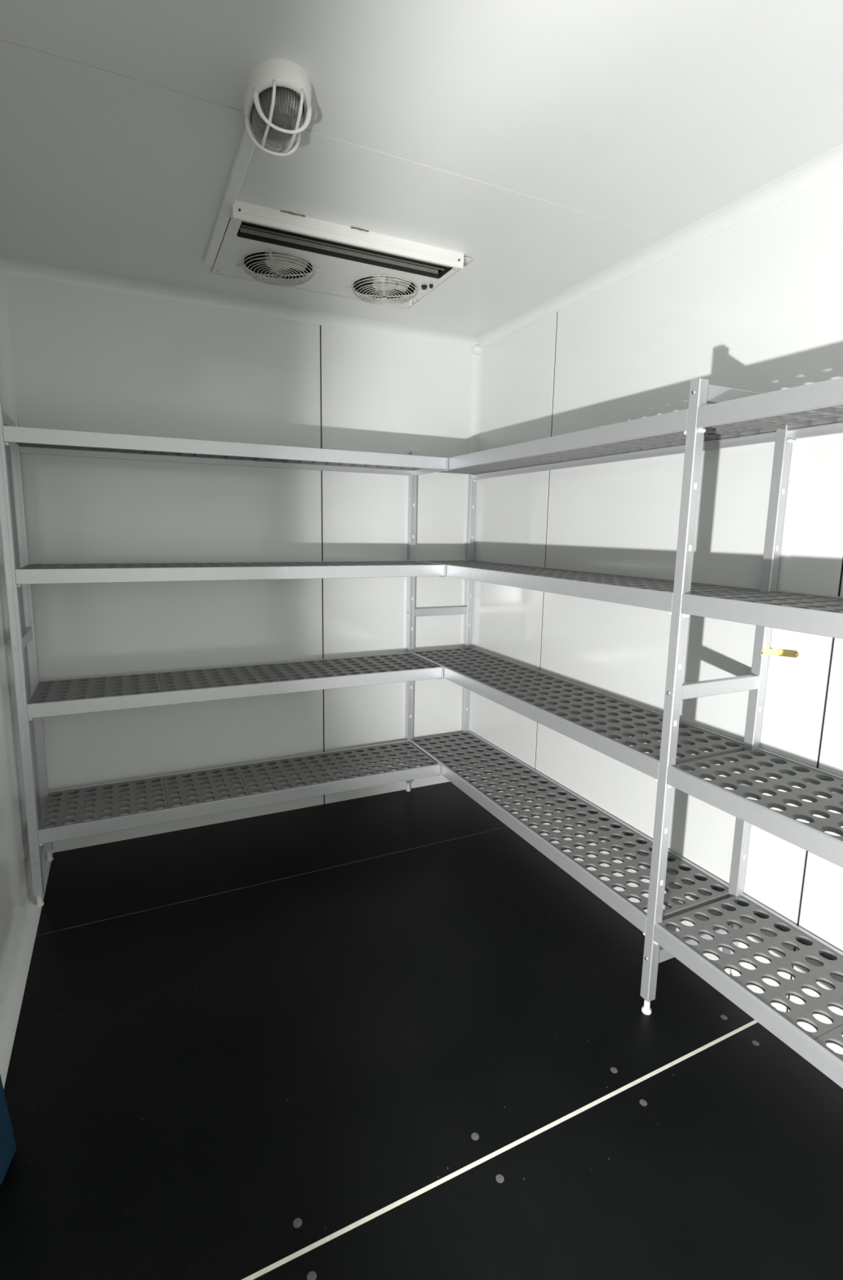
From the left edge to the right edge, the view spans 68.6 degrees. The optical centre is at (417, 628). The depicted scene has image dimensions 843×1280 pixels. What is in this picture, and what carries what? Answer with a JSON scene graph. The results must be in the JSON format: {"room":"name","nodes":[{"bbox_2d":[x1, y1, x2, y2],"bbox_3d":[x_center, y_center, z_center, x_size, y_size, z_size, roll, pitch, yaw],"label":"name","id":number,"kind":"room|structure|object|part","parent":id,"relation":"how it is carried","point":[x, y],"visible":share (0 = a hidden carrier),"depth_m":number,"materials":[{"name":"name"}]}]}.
{"room":"walk-in cold room","nodes":[
{"label":"walk-in cold room","id":0,"kind":"room"},
{"bbox_2d":[0,399,31,1004],"bbox_3d":[-0.776,0.083,0.726,0.060,2.276,3.720,-3,10,-25],"label":"wall","id":1,"kind":"structure","parent":0,"point":[15,877],"depth_m":1.99,"materials":[{"name":"white metal"}]},
{"bbox_2d":[0,852,53,1088],"bbox_3d":[-1.046,1.068,1.547,0.042,0.042,2.200,-3,10,-25],"label":"trim","id":2,"kind":"structure","parent":1,"relation":"attached to","point":[13,993],"depth_m":1.83,"materials":[{"name":"white plastic"}]},
{"bbox_2d":[5,275,471,853],"bbox_3d":[-0.631,-0.246,2.792,2.108,2.276,0.060,-3,10,-25],"label":"wall","id":3,"kind":"structure","parent":0,"point":[84,359],"depth_m":2.65,"materials":[{"name":"white metal"}]},
{"bbox_2d":[0,273,53,853],"bbox_3d":[-1.489,-0.162,2.338,0.042,2.206,0.042,-3,10,-25],"label":"trim","id":4,"kind":"structure","parent":3,"relation":"attached to","point":[7,394],"depth_m":2.24,"materials":[{"name":"white plastic"}]},
{"bbox_3d":[-0.987,-0.217,2.604,1.201,2.266,0.020,-3,10,-25],"label":"wall panel","id":5,"kind":"part","parent":3,"relation":"part of","materials":[{"name":"white metal"}]},
{"bbox_2d":[0,257,477,349],"bbox_3d":[-0.591,-1.322,2.573,1.988,0.042,0.042,-3,10,-25],"label":"trim","id":6,"kind":"structure","parent":3,"relation":"attached to","point":[8,267],"depth_m":2.48,"materials":[{"name":"white plastic"}]},
{"bbox_3d":[-0.077,-0.270,3.030,0.801,2.266,0.020,-3,10,-25],"label":"wall panel","id":7,"kind":"part","parent":3,"relation":"part of","materials":[{"name":"white metal"}]},
{"bbox_2d":[460,349,482,777],"bbox_3d":[0.270,-0.266,3.163,0.042,2.206,0.042,-3,10,-25],"label":"trim","id":8,"kind":"structure","parent":3,"relation":"attached to","point":[476,366],"depth_m":3.06,"materials":[{"name":"white plastic"}]},
{"bbox_2d":[471,344,482,355],"bbox_3d":[0.292,-1.351,3.001,0.060,0.048,0.060,-3,10,-25],"label":"trim","id":9,"kind":"structure","parent":3,"relation":"attached to","point":[477,349],"depth_m":2.98,"materials":[{"name":"white plastic"}]},
{"bbox_2d":[0,781,842,1279],"bbox_3d":[-0.113,1.205,1.232,2.648,0.101,3.720,-3,10,-25],"label":"floor","id":10,"kind":"structure","parent":0,"point":[388,1036],"depth_m":1.52,"materials":[{"name":"black rubber"}]},
{"bbox_2d":[0,1074,16,1185],"bbox_3d":[-0.882,0.975,1.259,0.070,0.325,0.100,-1,9,-13],"label":"canister","id":11,"kind":"object","parent":10,"relation":"on","point":[7,1143],"visible":1,"depth_m":1.28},
{"bbox_2d":[0,404,448,906],"bbox_3d":[-0.682,0.076,2.533,1.603,1.700,0.364,-3,10,-25],"label":"shelving unit","id":12,"kind":"object","parent":10,"relation":"on","point":[73,695],"visible":1,"depth_m":2.38,"materials":[{"name":"metal"}]},
{"bbox_3d":[-1.381,-0.694,2.071,0.018,0.039,0.300,-3,10,-25],"label":"cross rail","id":13,"kind":"part","parent":12,"relation":"part of","materials":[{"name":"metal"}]},
{"bbox_3d":[-1.323,0.119,2.050,0.030,1.653,0.030,-3,10,-25],"label":"post","id":14,"kind":"part","parent":12,"relation":"part of","materials":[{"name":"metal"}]},
{"bbox_3d":[-1.393,0.038,2.188,0.018,0.039,0.300,-3,10,-25],"label":"cross rail","id":15,"kind":"part","parent":12,"relation":"part of","materials":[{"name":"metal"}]},
{"bbox_3d":[-1.464,0.069,2.344,0.030,1.653,0.030,-3,10,-25],"label":"post","id":16,"kind":"part","parent":12,"relation":"part of","materials":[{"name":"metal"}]},
{"bbox_3d":[-1.405,0.789,2.308,0.018,0.039,0.300,-3,10,-25],"label":"cross rail","id":17,"kind":"part","parent":12,"relation":"part of","materials":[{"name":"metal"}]},
{"bbox_3d":[-1.177,-0.656,2.174,0.421,0.022,0.329,-3,10,-25],"label":"shelf panel","id":18,"kind":"part","parent":12,"relation":"part of","materials":[{"name":"grey plastic"}]},
{"bbox_3d":[-1.184,-0.215,2.245,0.421,0.022,0.329,-3,10,-25],"label":"shelf panel","id":19,"kind":"part","parent":12,"relation":"part of","materials":[{"name":"grey plastic"}]},
{"bbox_3d":[-1.192,0.230,2.316,0.421,0.022,0.329,-3,10,-25],"label":"shelf panel","id":20,"kind":"part","parent":12,"relation":"part of","materials":[{"name":"grey plastic"}]},
{"bbox_3d":[-1.199,0.676,2.388,0.421,0.022,0.329,-3,10,-25],"label":"shelf panel","id":21,"kind":"part","parent":12,"relation":"part of","materials":[{"name":"grey plastic"}]},
{"bbox_3d":[-0.796,-0.679,2.353,0.421,0.022,0.329,-3,10,-25],"label":"shelf panel","id":22,"kind":"part","parent":12,"relation":"part of","materials":[{"name":"grey plastic"}]},
{"bbox_3d":[-0.872,0.657,2.541,0.300,0.022,0.329,-3,10,-25],"label":"shelf panel","id":23,"kind":"part","parent":12,"relation":"part of","materials":[{"name":"grey plastic"}]},
{"bbox_3d":[-0.803,-0.238,2.424,0.421,0.022,0.329,-3,10,-25],"label":"shelf panel","id":24,"kind":"part","parent":12,"relation":"part of","materials":[{"name":"grey plastic"}]},
{"bbox_3d":[-0.810,0.208,2.495,0.421,0.022,0.329,-3,10,-25],"label":"shelf panel","id":25,"kind":"part","parent":12,"relation":"part of","materials":[{"name":"grey plastic"}]},
{"bbox_3d":[-0.545,0.638,2.695,0.421,0.022,0.329,-3,10,-25],"label":"shelf panel","id":26,"kind":"part","parent":12,"relation":"part of","materials":[{"name":"grey plastic"}]},
{"bbox_3d":[-0.414,-0.701,2.532,0.421,0.022,0.329,-3,10,-25],"label":"shelf panel","id":27,"kind":"part","parent":12,"relation":"part of","materials":[{"name":"grey plastic"}]},
{"bbox_3d":[-0.421,-0.260,2.603,0.421,0.022,0.329,-3,10,-25],"label":"shelf panel","id":28,"kind":"part","parent":12,"relation":"part of","materials":[{"name":"grey plastic"}]},
{"bbox_3d":[-0.429,0.185,2.674,0.421,0.022,0.329,-3,10,-25],"label":"shelf panel","id":29,"kind":"part","parent":12,"relation":"part of","materials":[{"name":"grey plastic"}]},
{"bbox_3d":[-0.163,0.616,2.873,0.421,0.022,0.329,-3,10,-25],"label":"shelf panel","id":30,"kind":"part","parent":12,"relation":"part of","materials":[{"name":"grey plastic"}]},
{"bbox_3d":[-0.087,-0.720,2.685,0.300,0.022,0.329,-3,10,-25],"label":"shelf panel","id":31,"kind":"part","parent":12,"relation":"part of","materials":[{"name":"grey plastic"}]},
{"bbox_3d":[-0.102,0.166,2.827,0.300,0.022,0.329,-3,10,-25],"label":"shelf panel","id":32,"kind":"part","parent":12,"relation":"part of","materials":[{"name":"grey plastic"}]},
{"bbox_3d":[-0.094,-0.279,2.756,0.300,0.022,0.329,-3,10,-25],"label":"shelf panel","id":33,"kind":"part","parent":12,"relation":"part of","materials":[{"name":"grey plastic"}]},
{"bbox_2d":[404,377,842,1088],"bbox_3d":[0.814,0.237,1.678,0.366,1.700,3.297,-3,10,-25],"label":"shelving unit","id":34,"kind":"object","parent":10,"relation":"on","point":[733,417],"visible":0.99,"depth_m":1.71,"materials":[{"name":"metal"}]},
{"bbox_3d":[-0.032,-0.022,3.061,0.030,1.653,0.030,-3,10,-25],"label":"post","id":35,"kind":"part","parent":34,"relation":"part of","materials":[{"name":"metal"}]},
{"bbox_3d":[0.129,-0.819,3.004,0.298,0.039,0.018,-3,10,-25],"label":"cross rail","id":36,"kind":"part","parent":34,"relation":"part of","materials":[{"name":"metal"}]},
{"bbox_3d":[0.117,-0.087,3.122,0.298,0.039,0.018,-3,10,-25],"label":"cross rail","id":37,"kind":"part","parent":34,"relation":"part of","materials":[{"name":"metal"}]},
{"bbox_3d":[0.178,0.589,3.075,0.329,0.022,0.308,-3,10,-25],"label":"shelf panel","id":38,"kind":"part","parent":34,"relation":"part of","materials":[{"name":"grey plastic"}]},
{"bbox_3d":[0.186,0.142,3.003,0.329,0.022,0.308,-3,10,-25],"label":"shelf panel","id":39,"kind":"part","parent":34,"relation":"part of","materials":[{"name":"grey plastic"}]},
{"bbox_3d":[0.193,-0.303,2.932,0.329,0.022,0.308,-3,10,-25],"label":"shelf panel","id":40,"kind":"part","parent":34,"relation":"part of","materials":[{"name":"grey plastic"}]},
{"bbox_3d":[0.265,-0.040,3.200,0.030,1.653,0.030,-3,10,-25],"label":"post","id":41,"kind":"part","parent":34,"relation":"part of","materials":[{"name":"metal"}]},
{"bbox_3d":[0.200,-0.744,2.861,0.329,0.022,0.308,-3,10,-25],"label":"shelf panel","id":42,"kind":"part","parent":34,"relation":"part of","materials":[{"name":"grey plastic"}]},
{"bbox_3d":[0.336,0.644,2.744,0.329,0.022,0.430,-3,10,-25],"label":"shelf panel","id":43,"kind":"part","parent":34,"relation":"part of","materials":[{"name":"grey plastic"}]},
{"bbox_3d":[0.344,0.198,2.673,0.329,0.022,0.430,-3,10,-25],"label":"shelf panel","id":44,"kind":"part","parent":34,"relation":"part of","materials":[{"name":"grey plastic"}]},
{"bbox_3d":[0.351,-0.247,2.602,0.329,0.022,0.430,-3,10,-25],"label":"shelf panel","id":45,"kind":"part","parent":34,"relation":"part of","materials":[{"name":"grey plastic"}]},
{"bbox_3d":[0.358,-0.688,2.531,0.329,0.022,0.430,-3,10,-25],"label":"shelf panel","id":46,"kind":"part","parent":34,"relation":"part of","materials":[{"name":"grey plastic"}]},
{"bbox_3d":[0.521,0.709,2.360,0.329,0.022,0.430,-3,10,-25],"label":"shelf panel","id":47,"kind":"part","parent":34,"relation":"part of","materials":[{"name":"grey plastic"}]},
{"bbox_3d":[0.528,0.263,2.288,0.329,0.022,0.430,-3,10,-25],"label":"shelf panel","id":48,"kind":"part","parent":34,"relation":"part of","materials":[{"name":"grey plastic"}]},
{"bbox_3d":[0.535,-0.182,2.217,0.329,0.022,0.430,-3,10,-25],"label":"shelf panel","id":49,"kind":"part","parent":34,"relation":"part of","materials":[{"name":"grey plastic"}]},
{"bbox_3d":[0.542,-0.624,2.146,0.329,0.022,0.430,-3,10,-25],"label":"shelf panel","id":50,"kind":"part","parent":34,"relation":"part of","materials":[{"name":"grey plastic"}]},
{"bbox_3d":[0.705,0.774,1.974,0.329,0.022,0.430,-3,10,-25],"label":"shelf panel","id":51,"kind":"part","parent":34,"relation":"part of","materials":[{"name":"grey plastic"}]},
{"bbox_3d":[0.712,0.328,1.903,0.329,0.022,0.430,-3,10,-25],"label":"shelf panel","id":52,"kind":"part","parent":34,"relation":"part of","materials":[{"name":"grey plastic"}]},
{"bbox_3d":[0.719,-0.118,1.832,0.329,0.022,0.430,-3,10,-25],"label":"shelf panel","id":53,"kind":"part","parent":34,"relation":"part of","materials":[{"name":"grey plastic"}]},
{"bbox_3d":[0.663,0.222,1.609,0.030,1.653,0.030,-3,10,-25],"label":"post","id":54,"kind":"part","parent":34,"relation":"part of","materials":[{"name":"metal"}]},
{"bbox_3d":[0.727,-0.559,1.761,0.329,0.022,0.430,-3,10,-25],"label":"shelf panel","id":55,"kind":"part","parent":34,"relation":"part of","materials":[{"name":"grey plastic"}]},
{"bbox_3d":[0.800,0.908,1.790,0.298,0.039,0.018,-3,10,-25],"label":"cross rail","id":56,"kind":"part","parent":34,"relation":"part of","materials":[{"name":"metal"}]},
{"bbox_3d":[0.812,0.158,1.670,0.298,0.039,0.018,-3,10,-25],"label":"cross rail","id":57,"kind":"part","parent":34,"relation":"part of","materials":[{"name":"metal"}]},
{"bbox_3d":[0.824,-0.575,1.552,0.298,0.039,0.018,-3,10,-25],"label":"cross rail","id":58,"kind":"part","parent":34,"relation":"part of","materials":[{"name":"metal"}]},
{"bbox_3d":[0.897,0.841,1.573,0.329,0.022,0.430,-3,10,-25],"label":"shelf panel","id":59,"kind":"part","parent":34,"relation":"part of","materials":[{"name":"grey plastic"}]},
{"bbox_3d":[0.959,0.205,1.748,0.030,1.653,0.030,-3,10,-25],"label":"post","id":60,"kind":"part","parent":34,"relation":"part of","materials":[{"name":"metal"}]},
{"bbox_3d":[0.904,0.395,1.502,0.329,0.022,0.430,-3,10,-25],"label":"shelf panel","id":61,"kind":"part","parent":34,"relation":"part of","materials":[{"name":"grey plastic"}]},
{"bbox_3d":[0.911,-0.050,1.430,0.329,0.022,0.430,-3,10,-25],"label":"shelf panel","id":62,"kind":"part","parent":34,"relation":"part of","materials":[{"name":"grey plastic"}]},
{"bbox_3d":[1.002,0.068,1.685,0.002,0.024,0.078,-3,10,-25],"label":"bracket leg","id":63,"kind":"part","parent":34,"relation":"part of","materials":[{"name":"gold metal"}]},
{"bbox_3d":[0.919,-0.491,1.360,0.329,0.022,0.430,-3,10,-25],"label":"shelf panel","id":64,"kind":"part","parent":34,"relation":"part of","materials":[{"name":"grey plastic"}]},
{"bbox_3d":[1.081,0.906,1.188,0.329,0.022,0.430,-3,10,-25],"label":"shelf panel","id":65,"kind":"part","parent":34,"relation":"part of","materials":[{"name":"grey plastic"}]},
{"bbox_2d":[0,0,842,337],"bbox_3d":[0.169,-1.105,0.978,2.108,0.060,3.720,-3,10,-25],"label":"ceiling","id":66,"kind":"structure","parent":0,"point":[548,144],"depth_m":1.41,"materials":[{"name":"white plastic"}]},
{"bbox_2d":[204,126,255,265],"bbox_3d":[-0.547,-1.207,1.772,0.033,0.013,0.827,-3,10,-25],"label":"cable conduit","id":67,"kind":"object","parent":66,"relation":"attached to","point":[246,146],"visible":0.8,"depth_m":1.69,"materials":[{"name":"grey plastic"}]},
{"bbox_2d":[243,58,311,156],"bbox_3d":[-0.302,-1.090,1.329,0.132,0.095,0.229,-3,10,-25],"label":"lamp","id":68,"kind":"object","parent":66,"relation":"attached to","point":[277,95],"visible":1,"depth_m":1.27,"materials":[{"name":"white plastic"}]},
{"bbox_3d":[-0.300,-1.117,1.323,0.105,0.026,0.185,-3,10,-25],"label":"lamp shade","id":69,"kind":"part","parent":68,"relation":"part of","materials":[{"name":"clear glass"}]},
{"bbox_3d":[-0.345,-1.266,2.053,2.007,0.020,1.216,-3,10,-25],"label":"panel","id":70,"kind":"part","parent":66,"relation":"part of","materials":[{"name":"white metal"}]},
{"bbox_2d":[210,200,473,308],"bbox_3d":[-0.276,-1.334,2.136,0.790,0.222,0.551,-3,10,-25],"label":"evaporator unit","id":71,"kind":"object","parent":66,"relation":"attached to","point":[262,244],"visible":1,"depth_m":2.10,"materials":[{"name":"white metal"}]},
{"bbox_3d":[-0.558,-1.303,2.171,0.067,0.037,0.084,3,9,10],"label":"fan blade","id":72,"kind":"part","parent":71,"relation":"part of","materials":[{"name":"grey plastic"}]},
{"bbox_3d":[-0.427,-1.291,2.108,0.080,0.038,0.075,-3,10,-25],"label":"fan blade","id":73,"kind":"part","parent":71,"relation":"part of","materials":[{"name":"grey plastic"}]},
{"bbox_3d":[-0.419,-1.304,2.189,0.067,0.038,0.084,-3,10,-25],"label":"fan blade","id":74,"kind":"part","parent":71,"relation":"part of","materials":[{"name":"grey plastic"}]},
{"bbox_3d":[-0.236,-1.248,2.050,0.685,0.012,0.006,-3,10,-25],"label":"louvre blade","id":75,"kind":"part","parent":71,"relation":"part of","materials":[{"name":"white metal"}]},
{"bbox_3d":[-0.220,-1.245,2.029,0.697,0.004,0.002,-3,10,-25],"label":"louvre blade","id":76,"kind":"part","parent":71,"relation":"part of","materials":[{"name":"white metal"}]},
{"bbox_3d":[-0.206,-1.244,2.009,0.705,0.004,0.002,-3,10,-25],"label":"louvre blade","id":77,"kind":"part","parent":71,"relation":"part of","materials":[{"name":"white metal"}]},
{"bbox_3d":[-0.196,-1.326,2.349,0.067,0.037,0.084,3,9,10],"label":"fan blade","id":78,"kind":"part","parent":71,"relation":"part of","materials":[{"name":"grey plastic"}]},
{"bbox_3d":[-0.066,-1.314,2.286,0.080,0.038,0.075,-3,10,-25],"label":"fan blade","id":79,"kind":"part","parent":71,"relation":"part of","materials":[{"name":"grey plastic"}]},
{"bbox_3d":[-0.057,-1.327,2.367,0.067,0.038,0.084,-3,10,-25],"label":"fan blade","id":80,"kind":"part","parent":71,"relation":"part of","materials":[{"name":"grey plastic"}]},
{"bbox_3d":[0.173,-1.083,0.971,2.007,0.020,1.205,-3,10,-25],"label":"panel","id":81,"kind":"part","parent":66,"relation":"part of","materials":[{"name":"white metal"}]},
{"bbox_2d":[471,172,842,1054],"bbox_3d":[1.076,-0.026,1.593,0.060,2.276,3.720,-3,10,-25],"label":"wall","id":82,"kind":"structure","parent":0,"point":[756,304],"depth_m":1.98,"materials":[{"name":"white metal"}]},
{"bbox_3d":[0.418,-0.245,2.924,0.020,2.266,0.620,-3,10,-25],"label":"wall panel","id":83,"kind":"part","parent":82,"relation":"part of","materials":[{"name":"white metal"}]},
{"bbox_2d":[475,144,842,348],"bbox_3d":[1.048,-1.107,1.398,0.042,0.042,3.600,-3,10,-25],"label":"trim","id":84,"kind":"structure","parent":82,"relation":"attached to","point":[828,165],"depth_m":1.87,"materials":[{"name":"white plastic"}]},
{"bbox_3d":[1.325,0.074,1.028,0.020,2.266,1.203,-3,10,-25],"label":"wall panel","id":85,"kind":"part","parent":82,"relation":"part of","materials":[{"name":"white metal"}]}
]}

